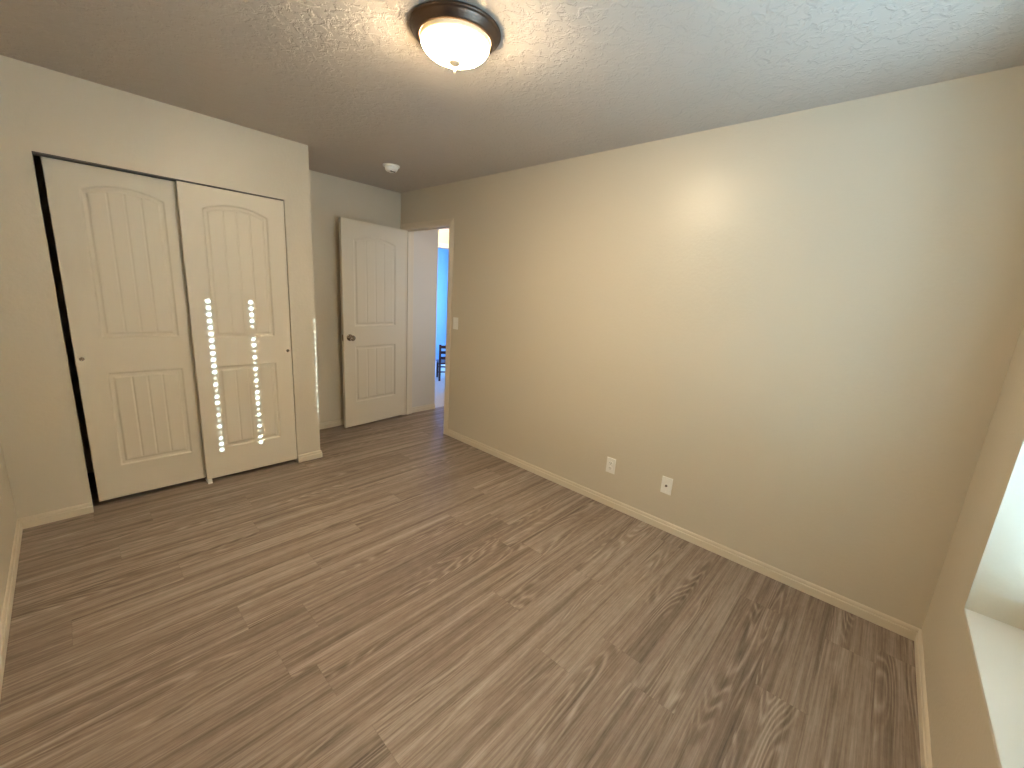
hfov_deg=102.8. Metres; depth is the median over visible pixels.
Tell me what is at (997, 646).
window sill
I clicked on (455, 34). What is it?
ceiling lamp
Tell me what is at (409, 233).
door frame
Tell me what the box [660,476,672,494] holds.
outlet
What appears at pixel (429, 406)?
baseboard
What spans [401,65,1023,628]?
wall
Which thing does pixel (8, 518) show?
wall
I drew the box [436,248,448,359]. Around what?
wall
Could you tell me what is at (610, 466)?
wall outlet
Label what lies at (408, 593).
floor
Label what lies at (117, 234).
sliding closet door
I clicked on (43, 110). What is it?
wall
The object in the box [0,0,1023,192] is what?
ceiling
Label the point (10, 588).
baseboard
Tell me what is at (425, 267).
wall
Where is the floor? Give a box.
[0,361,920,767]
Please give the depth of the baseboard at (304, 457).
3.44 m
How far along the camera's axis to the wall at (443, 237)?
5.61 m
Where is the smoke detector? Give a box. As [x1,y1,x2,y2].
[383,163,399,172]
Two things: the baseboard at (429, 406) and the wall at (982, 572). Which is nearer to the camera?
the wall at (982, 572)
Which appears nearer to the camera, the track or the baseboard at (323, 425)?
the track
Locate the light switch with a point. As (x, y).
(455, 319)
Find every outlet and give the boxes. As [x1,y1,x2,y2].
[606,457,615,473]
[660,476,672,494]
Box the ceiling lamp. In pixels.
[409,0,500,73]
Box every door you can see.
[41,156,205,501]
[175,181,296,478]
[339,217,404,427]
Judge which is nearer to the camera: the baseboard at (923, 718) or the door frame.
the baseboard at (923, 718)
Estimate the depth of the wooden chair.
6.67 m
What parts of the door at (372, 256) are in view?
knob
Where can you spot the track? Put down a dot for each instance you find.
(33, 152)
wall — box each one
[0,55,319,518]
[0,442,16,622]
[32,155,400,472]
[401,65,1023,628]
[412,230,438,406]
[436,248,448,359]
[438,229,448,249]
[922,323,1023,767]
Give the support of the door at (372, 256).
attached to the door frame
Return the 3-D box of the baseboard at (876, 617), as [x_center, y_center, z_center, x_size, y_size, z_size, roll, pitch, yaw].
[0.621,0.841,3.084,3.551,0.066,0.012,15,17,41]
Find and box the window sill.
[964,608,1023,767]
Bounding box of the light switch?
[453,317,457,329]
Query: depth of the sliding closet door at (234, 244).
2.92 m
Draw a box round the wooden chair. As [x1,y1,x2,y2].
[436,345,445,380]
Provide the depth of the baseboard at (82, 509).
2.40 m
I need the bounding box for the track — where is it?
[32,151,283,200]
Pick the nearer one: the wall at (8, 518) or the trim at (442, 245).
the wall at (8, 518)
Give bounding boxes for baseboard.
[0,519,22,697]
[19,502,93,528]
[298,450,322,462]
[319,419,343,429]
[412,403,434,412]
[447,429,920,640]
[914,629,932,767]
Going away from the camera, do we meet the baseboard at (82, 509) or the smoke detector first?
the baseboard at (82, 509)
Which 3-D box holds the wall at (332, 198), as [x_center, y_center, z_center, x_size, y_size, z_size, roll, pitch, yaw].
[-2.281,-0.680,3.590,0.120,2.440,2.884,15,17,41]
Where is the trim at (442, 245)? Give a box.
[438,242,448,248]
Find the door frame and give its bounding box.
[401,218,454,434]
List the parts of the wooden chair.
leg, leg, seat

